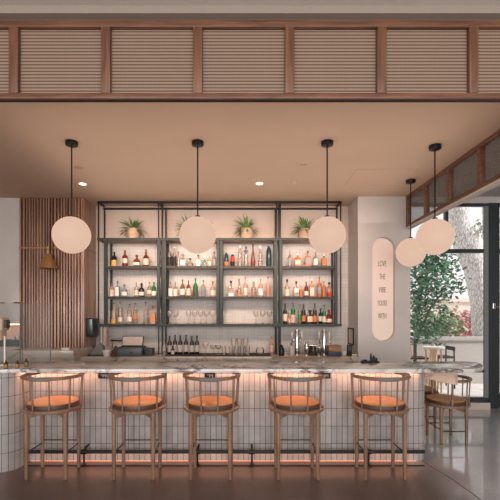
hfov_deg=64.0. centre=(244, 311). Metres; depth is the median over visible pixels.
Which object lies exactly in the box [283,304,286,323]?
liquor bottle
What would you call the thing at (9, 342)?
tray
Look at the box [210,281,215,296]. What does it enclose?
liquor bottle
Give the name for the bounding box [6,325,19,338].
wall
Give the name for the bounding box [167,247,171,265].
liquor bottle
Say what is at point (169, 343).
wine bottle
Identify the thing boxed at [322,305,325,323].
liquor bottle
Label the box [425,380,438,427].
chair
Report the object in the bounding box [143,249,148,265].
liquor bottle
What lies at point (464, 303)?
wall
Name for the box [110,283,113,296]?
liquor bottle
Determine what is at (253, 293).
liquor bottle
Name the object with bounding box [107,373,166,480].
bar stool
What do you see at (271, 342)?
syrup bottle
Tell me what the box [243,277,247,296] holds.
liquor bottle
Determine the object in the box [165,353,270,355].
bar mat
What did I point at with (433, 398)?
cushion
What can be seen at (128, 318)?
liquor bottle
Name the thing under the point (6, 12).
trim
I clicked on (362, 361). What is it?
serving tray
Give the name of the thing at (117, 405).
seat cushion
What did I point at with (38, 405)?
seat cushion
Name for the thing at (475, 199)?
wall header
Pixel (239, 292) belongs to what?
liquor bottle
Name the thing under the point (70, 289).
wood slat wall
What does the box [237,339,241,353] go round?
tumbler
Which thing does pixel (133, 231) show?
potted plant
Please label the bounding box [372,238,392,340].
sign
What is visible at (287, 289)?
liquor bottle
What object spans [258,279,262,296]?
liquor bottle
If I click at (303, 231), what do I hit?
potted plant
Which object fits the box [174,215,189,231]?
potted plant
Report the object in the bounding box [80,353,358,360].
countertop
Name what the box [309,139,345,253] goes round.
globe pendant
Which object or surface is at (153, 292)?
liquor bottle
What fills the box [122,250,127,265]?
liquor bottle
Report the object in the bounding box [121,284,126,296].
liquor bottle
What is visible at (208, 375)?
power outlet
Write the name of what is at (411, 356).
patio chair
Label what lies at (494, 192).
ceiling
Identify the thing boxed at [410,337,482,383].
wall
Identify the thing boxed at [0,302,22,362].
sneeze guard
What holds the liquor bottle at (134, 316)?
on the shelving
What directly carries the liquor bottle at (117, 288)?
on the shelving
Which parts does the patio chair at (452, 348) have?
seat, backrest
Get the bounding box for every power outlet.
[98,373,109,378]
[205,373,214,377]
[319,373,330,378]
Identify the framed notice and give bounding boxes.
[348,328,353,344]
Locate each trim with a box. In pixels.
[0,6,499,19]
[344,169,418,185]
[405,178,499,229]
[422,461,480,499]
[429,402,489,409]
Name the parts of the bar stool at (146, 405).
leg, leg, rail, leg, leg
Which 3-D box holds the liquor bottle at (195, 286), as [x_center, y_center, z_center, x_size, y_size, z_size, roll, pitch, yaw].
[-0.900,-0.444,7.269,0.088,0.336,0.090,0,0,0]
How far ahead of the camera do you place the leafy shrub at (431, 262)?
8.01 m
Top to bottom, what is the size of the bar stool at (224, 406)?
1.058 m
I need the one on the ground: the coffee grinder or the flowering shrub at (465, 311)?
the flowering shrub at (465, 311)
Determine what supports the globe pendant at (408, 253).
hanging from the ceiling at (126, 151)
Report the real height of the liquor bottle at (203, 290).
0.300 m
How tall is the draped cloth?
0.215 m
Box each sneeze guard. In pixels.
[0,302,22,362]
[22,303,50,362]
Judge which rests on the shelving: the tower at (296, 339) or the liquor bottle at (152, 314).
the liquor bottle at (152, 314)
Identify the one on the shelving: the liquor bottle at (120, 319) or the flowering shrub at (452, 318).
the liquor bottle at (120, 319)
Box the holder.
[110,345,117,356]
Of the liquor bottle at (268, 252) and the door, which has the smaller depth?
the door
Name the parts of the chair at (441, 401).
leg, leg, leg, rail, leg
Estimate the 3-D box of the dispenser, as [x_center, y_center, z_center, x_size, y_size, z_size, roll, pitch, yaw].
[-2.729,0.276,7.160,0.119,0.338,0.280,0,0,0]
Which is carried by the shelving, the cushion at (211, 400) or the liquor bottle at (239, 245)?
the liquor bottle at (239, 245)
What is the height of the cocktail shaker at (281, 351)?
0.200 m
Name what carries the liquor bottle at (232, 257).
on the shelving
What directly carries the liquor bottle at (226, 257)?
on the shelving
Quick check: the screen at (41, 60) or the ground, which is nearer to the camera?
the screen at (41, 60)
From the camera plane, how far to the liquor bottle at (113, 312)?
7.24 m
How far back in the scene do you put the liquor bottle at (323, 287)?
7.23 m
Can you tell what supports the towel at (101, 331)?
hanging from the shelving
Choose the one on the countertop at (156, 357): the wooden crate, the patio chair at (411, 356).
the wooden crate
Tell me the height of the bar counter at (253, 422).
1.060 m
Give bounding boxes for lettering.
[378,261,386,318]
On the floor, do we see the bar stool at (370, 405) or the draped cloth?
the bar stool at (370, 405)
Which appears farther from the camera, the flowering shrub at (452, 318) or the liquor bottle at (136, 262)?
the flowering shrub at (452, 318)
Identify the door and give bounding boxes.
[488,203,499,408]
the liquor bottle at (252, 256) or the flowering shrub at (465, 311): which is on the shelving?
the liquor bottle at (252, 256)
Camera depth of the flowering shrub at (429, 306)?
12.40 m
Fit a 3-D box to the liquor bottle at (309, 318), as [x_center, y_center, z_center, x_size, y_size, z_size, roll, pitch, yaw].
[1.191,0.089,7.329,0.128,0.251,0.106,0,0,0]
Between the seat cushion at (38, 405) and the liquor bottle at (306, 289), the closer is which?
the seat cushion at (38, 405)
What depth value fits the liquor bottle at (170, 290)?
7.24 m
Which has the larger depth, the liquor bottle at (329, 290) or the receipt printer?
the liquor bottle at (329, 290)
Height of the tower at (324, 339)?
0.442 m
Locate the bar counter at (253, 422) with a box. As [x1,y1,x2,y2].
[0,373,457,472]
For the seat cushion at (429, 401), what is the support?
on the chair at (441, 401)
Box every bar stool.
[20,373,84,480]
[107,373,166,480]
[182,373,240,480]
[267,373,325,480]
[350,373,410,480]
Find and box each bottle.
[3,360,7,368]
[15,359,18,368]
[24,358,27,366]
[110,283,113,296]
[111,252,116,265]
[111,303,115,323]
[115,281,119,296]
[118,301,122,323]
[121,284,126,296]
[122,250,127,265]
[127,304,131,323]
[133,255,139,265]
[133,303,137,323]
[134,282,138,296]
[139,283,143,296]
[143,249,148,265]
[150,305,155,323]
[151,282,155,296]
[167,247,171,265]
[167,336,171,353]
[168,282,172,296]
[172,247,176,265]
[173,282,177,296]
[173,335,176,353]
[178,335,182,353]
[180,254,185,264]
[180,279,184,296]
[184,335,187,353]
[186,280,190,296]
[189,336,193,353]
[193,278,197,296]
[195,255,199,265]
[195,336,198,353]
[201,280,205,296]
[207,256,210,265]
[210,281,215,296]
[212,252,215,265]
[224,253,228,265]
[228,281,233,295]
[230,253,234,265]
[237,279,241,296]
[238,245,241,265]
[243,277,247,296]
[244,246,247,265]
[251,244,254,265]
[251,281,255,296]
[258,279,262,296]
[266,246,270,265]
[266,277,269,296]
[270,337,272,353]
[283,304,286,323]
[285,279,289,296]
[288,251,291,265]
[288,310,290,323]
[289,345,294,355]
[291,302,294,323]
[293,281,298,293]
[294,253,300,265]
[298,304,301,323]
[299,286,302,296]
[302,304,305,323]
[304,282,308,296]
[305,251,310,265]
[306,310,312,323]
[309,278,313,296]
[313,252,317,265]
[313,303,316,323]
[317,277,321,296]
[318,308,321,323]
[321,254,326,265]
[322,281,325,296]
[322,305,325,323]
[326,309,331,323]
[327,282,331,296]
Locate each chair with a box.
[410,343,428,385]
[425,375,471,444]
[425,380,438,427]
[429,345,454,388]
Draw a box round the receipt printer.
[144,348,154,355]
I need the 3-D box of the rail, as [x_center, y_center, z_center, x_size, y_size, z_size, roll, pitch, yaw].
[-0.220,1.599,4.473,4.400,0.202,0.165,0,0,0]
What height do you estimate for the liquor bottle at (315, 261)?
0.265 m
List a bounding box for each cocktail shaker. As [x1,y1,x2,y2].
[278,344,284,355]
[304,342,309,355]
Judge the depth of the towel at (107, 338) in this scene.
7.10 m
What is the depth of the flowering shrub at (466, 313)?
11.86 m
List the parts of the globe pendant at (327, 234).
rod, lamp shade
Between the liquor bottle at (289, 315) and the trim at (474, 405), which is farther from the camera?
the liquor bottle at (289, 315)
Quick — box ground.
[438,384,482,396]
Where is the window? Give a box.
[411,203,488,401]
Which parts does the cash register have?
drawer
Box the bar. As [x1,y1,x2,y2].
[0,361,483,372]
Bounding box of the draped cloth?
[88,343,104,355]
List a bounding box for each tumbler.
[231,339,235,353]
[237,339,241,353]
[243,339,247,353]
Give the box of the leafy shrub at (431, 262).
[410,236,470,360]
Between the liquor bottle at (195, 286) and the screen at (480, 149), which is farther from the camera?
the liquor bottle at (195, 286)
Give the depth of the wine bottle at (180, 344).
7.09 m
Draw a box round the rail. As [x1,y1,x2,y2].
[28,444,424,465]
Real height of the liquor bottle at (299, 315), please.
0.353 m
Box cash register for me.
[117,336,145,355]
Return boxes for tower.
[291,330,302,354]
[318,330,330,354]
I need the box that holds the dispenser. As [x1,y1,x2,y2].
[86,318,97,336]
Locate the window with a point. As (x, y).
(485, 250)
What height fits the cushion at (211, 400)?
0.022 m
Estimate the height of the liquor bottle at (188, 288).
0.300 m
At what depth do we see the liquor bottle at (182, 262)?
7.22 m
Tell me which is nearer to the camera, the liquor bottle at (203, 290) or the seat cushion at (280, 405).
the seat cushion at (280, 405)
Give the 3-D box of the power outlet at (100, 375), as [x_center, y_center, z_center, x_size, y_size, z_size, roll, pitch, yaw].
[-1.580,0.692,4.490,0.116,0.102,0.060,0,0,0]
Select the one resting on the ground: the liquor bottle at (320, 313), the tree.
the tree
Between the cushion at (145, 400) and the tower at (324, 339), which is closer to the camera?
the cushion at (145, 400)
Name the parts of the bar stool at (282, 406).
leg, leg, rail, leg, leg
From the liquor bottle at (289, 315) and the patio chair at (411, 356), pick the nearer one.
the liquor bottle at (289, 315)
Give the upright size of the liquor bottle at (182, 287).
0.314 m
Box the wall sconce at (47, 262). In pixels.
[38,246,57,268]
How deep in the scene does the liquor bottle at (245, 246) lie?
7.28 m
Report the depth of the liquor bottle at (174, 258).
7.24 m
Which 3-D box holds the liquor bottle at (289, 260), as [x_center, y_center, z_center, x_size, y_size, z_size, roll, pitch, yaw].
[0.814,-0.964,7.269,0.081,0.287,0.083,0,0,0]
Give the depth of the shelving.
7.13 m
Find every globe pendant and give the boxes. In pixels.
[51,139,90,253]
[179,139,215,253]
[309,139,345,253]
[396,178,425,266]
[416,143,454,254]
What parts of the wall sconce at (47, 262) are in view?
lamp shade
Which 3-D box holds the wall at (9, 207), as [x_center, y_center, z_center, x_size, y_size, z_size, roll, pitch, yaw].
[-5.202,-0.140,7.225,2.595,3.680,0.550,0,0,0]
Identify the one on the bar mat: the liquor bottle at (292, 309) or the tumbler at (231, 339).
the tumbler at (231, 339)
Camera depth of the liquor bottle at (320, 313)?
7.30 m
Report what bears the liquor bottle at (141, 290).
on the shelving
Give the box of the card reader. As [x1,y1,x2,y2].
[347,345,351,355]
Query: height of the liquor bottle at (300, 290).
0.193 m
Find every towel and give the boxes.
[100,327,102,343]
[103,327,105,341]
[106,327,109,346]
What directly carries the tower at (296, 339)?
on the countertop at (156, 357)
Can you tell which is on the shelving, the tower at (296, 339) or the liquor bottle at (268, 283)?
the liquor bottle at (268, 283)
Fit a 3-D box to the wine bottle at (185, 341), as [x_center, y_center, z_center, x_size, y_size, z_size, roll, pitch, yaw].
[-1.055,0.579,7.149,0.084,0.336,0.086,0,0,0]
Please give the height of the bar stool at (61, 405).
1.058 m
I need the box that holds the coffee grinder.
[309,344,316,354]
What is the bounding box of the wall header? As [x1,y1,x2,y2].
[411,197,499,202]
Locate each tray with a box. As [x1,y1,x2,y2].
[0,339,19,346]
[360,360,379,362]
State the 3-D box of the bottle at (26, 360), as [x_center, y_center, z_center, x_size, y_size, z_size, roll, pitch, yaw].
[-2.406,0.552,4.399,0.042,0.095,0.042,0,0,0]
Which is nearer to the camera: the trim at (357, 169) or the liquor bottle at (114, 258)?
the trim at (357, 169)
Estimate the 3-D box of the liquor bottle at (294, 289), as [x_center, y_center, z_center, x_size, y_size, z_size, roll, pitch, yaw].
[0.941,-0.419,7.319,0.098,0.287,0.081,0,0,0]
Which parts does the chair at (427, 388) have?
leg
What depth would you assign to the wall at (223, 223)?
7.50 m
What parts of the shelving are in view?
panel, post, shelf, panel, post, panel, post, shelf, panel, panel, shelf, post, panel, panel, shelf, post, panel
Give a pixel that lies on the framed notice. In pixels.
(350, 330)
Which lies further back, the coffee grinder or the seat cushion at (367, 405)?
the coffee grinder
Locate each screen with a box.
[0,20,499,101]
[406,129,499,226]
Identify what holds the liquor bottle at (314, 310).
on the shelving
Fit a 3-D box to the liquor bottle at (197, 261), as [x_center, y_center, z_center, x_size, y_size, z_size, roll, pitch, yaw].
[-0.847,-0.930,7.269,0.098,0.220,0.081,0,0,0]
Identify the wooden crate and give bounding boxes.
[326,345,340,356]
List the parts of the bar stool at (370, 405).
leg, leg, rail, leg, leg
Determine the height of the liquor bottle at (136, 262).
0.216 m
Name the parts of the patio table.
leg, leg, leg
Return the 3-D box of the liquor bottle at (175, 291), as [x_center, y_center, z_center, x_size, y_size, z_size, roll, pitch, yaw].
[-1.265,-0.412,7.269,0.078,0.273,0.080,0,0,0]
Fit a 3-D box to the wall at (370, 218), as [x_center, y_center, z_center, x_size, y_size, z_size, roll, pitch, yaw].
[2.382,-0.140,7.250,0.895,3.680,0.800,0,0,0]
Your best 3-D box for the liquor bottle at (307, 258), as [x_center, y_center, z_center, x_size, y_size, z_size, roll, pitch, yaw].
[1.141,-0.966,7.269,0.098,0.291,0.081,0,0,0]
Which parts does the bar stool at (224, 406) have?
leg, leg, rail, leg, leg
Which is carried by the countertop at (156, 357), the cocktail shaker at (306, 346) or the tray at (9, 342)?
the cocktail shaker at (306, 346)
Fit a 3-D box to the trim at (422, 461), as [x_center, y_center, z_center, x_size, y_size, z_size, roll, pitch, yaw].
[2.106,1.700,3.577,0.070,0.007,1.954,0,0,-3]
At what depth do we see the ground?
8.76 m
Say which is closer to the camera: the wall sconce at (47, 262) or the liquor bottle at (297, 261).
the wall sconce at (47, 262)
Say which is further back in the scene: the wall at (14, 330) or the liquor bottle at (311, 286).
the wall at (14, 330)
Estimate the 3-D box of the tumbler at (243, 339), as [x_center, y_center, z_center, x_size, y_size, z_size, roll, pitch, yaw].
[0.009,0.612,7.200,0.090,0.270,0.089,0,0,0]
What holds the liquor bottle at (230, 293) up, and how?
on the shelving
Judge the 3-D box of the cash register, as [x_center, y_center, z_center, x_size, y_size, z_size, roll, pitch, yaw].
[-1.972,0.591,6.974,0.430,0.336,0.331,0,0,0]
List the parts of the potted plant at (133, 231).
basket pot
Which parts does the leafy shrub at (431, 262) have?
stem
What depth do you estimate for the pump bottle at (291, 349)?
6.96 m
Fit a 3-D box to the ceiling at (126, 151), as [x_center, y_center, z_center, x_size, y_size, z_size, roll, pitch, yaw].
[-1.865,-2.030,5.355,9.270,0.100,5.290,0,0,0]
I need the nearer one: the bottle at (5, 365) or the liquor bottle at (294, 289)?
the bottle at (5, 365)
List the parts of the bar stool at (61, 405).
leg, leg, rail, leg, leg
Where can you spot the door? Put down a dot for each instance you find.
(494, 208)
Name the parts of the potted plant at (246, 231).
basket pot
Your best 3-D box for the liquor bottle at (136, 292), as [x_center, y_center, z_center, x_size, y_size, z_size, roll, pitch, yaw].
[-1.974,-0.409,7.269,0.078,0.267,0.080,0,0,0]
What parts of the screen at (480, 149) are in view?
post, cane panel, post, cane panel, post, rail, cane panel, post, cane panel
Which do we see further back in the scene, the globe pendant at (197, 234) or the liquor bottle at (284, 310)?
the liquor bottle at (284, 310)
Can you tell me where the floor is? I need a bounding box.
[0,409,499,499]
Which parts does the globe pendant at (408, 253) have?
rod, lamp shade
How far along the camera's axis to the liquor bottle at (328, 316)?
7.29 m
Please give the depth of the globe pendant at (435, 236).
4.63 m
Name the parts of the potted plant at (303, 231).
basket pot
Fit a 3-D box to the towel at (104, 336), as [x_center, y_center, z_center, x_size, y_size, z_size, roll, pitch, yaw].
[-2.490,0.400,7.106,0.052,0.275,0.023,0,0,0]
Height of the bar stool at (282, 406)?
1.058 m
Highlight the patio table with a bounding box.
[422,346,444,392]
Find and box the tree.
[448,207,482,336]
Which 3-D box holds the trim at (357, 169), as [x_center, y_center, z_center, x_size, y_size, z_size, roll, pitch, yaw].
[1.979,-1.978,5.904,0.858,0.003,0.708,0,0,0]
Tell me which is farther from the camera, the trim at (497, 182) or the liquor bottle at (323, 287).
the liquor bottle at (323, 287)
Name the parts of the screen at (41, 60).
cane panel, post, cane panel, post, cane panel, post, cane panel, rail, rail, post, cane panel, post, cane panel, post, cane panel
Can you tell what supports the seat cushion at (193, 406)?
on the bar stool at (224, 406)
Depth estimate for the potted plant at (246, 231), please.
7.19 m
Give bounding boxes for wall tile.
[96,244,347,352]
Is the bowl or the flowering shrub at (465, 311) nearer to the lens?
the bowl
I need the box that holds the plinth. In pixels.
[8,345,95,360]
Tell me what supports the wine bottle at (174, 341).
on the bar mat
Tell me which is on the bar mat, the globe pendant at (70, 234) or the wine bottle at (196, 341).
the wine bottle at (196, 341)
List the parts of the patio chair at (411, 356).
seat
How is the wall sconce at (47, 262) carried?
attached to the wood slat wall at (70, 289)
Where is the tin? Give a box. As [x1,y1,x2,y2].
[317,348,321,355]
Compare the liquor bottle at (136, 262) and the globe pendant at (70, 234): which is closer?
the globe pendant at (70, 234)
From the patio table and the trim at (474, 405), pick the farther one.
the patio table
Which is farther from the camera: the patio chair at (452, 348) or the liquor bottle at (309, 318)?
the patio chair at (452, 348)
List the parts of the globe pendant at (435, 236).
rod, lamp shade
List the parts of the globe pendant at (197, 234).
rod, lamp shade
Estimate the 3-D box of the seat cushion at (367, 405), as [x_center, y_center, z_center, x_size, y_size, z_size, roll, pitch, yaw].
[1.415,0.967,4.200,0.506,0.066,0.506,0,0,0]
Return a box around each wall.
[0,198,22,360]
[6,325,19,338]
[19,198,95,347]
[96,206,347,243]
[348,196,409,360]
[410,298,470,336]
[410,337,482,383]
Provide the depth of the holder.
6.80 m
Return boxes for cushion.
[26,400,79,410]
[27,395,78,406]
[113,395,161,406]
[113,401,161,410]
[189,395,234,406]
[189,402,235,410]
[272,400,319,410]
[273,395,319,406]
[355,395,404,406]
[355,400,405,410]
[425,385,435,390]
[425,398,467,405]
[426,394,465,402]
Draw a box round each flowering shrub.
[411,306,448,336]
[427,304,467,336]
[447,309,471,336]
[462,312,471,336]
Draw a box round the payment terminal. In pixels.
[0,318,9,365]
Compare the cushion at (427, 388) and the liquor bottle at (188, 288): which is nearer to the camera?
the cushion at (427, 388)
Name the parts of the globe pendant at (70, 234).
lamp shade, rod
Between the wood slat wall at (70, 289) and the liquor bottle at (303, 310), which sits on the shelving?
the liquor bottle at (303, 310)
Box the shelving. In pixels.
[97,201,341,354]
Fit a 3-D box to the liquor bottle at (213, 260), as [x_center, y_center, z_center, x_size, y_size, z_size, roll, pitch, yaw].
[-0.560,-0.958,7.269,0.075,0.274,0.077,0,0,0]
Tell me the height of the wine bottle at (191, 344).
0.320 m
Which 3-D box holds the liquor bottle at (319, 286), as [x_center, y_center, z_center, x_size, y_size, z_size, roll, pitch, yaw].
[1.361,-0.461,7.319,0.081,0.371,0.083,0,0,0]
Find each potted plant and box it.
[118,218,145,237]
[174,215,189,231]
[233,215,260,237]
[288,217,313,237]
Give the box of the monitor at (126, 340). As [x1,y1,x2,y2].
[122,336,143,345]
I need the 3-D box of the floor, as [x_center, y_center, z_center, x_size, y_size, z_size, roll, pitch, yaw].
[0.250,1.800,1.750,13.500,0.200,12.500,0,0,0]
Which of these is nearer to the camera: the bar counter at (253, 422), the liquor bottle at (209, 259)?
the bar counter at (253, 422)
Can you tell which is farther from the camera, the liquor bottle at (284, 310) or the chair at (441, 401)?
the liquor bottle at (284, 310)
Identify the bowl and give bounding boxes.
[102,350,110,355]
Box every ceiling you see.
[0,0,499,196]
[0,102,499,205]
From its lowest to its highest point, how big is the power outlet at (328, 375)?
0.102 m
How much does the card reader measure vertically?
0.180 m
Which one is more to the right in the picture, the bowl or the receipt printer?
the receipt printer
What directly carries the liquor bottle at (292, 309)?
on the shelving
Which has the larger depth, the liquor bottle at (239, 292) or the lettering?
the liquor bottle at (239, 292)

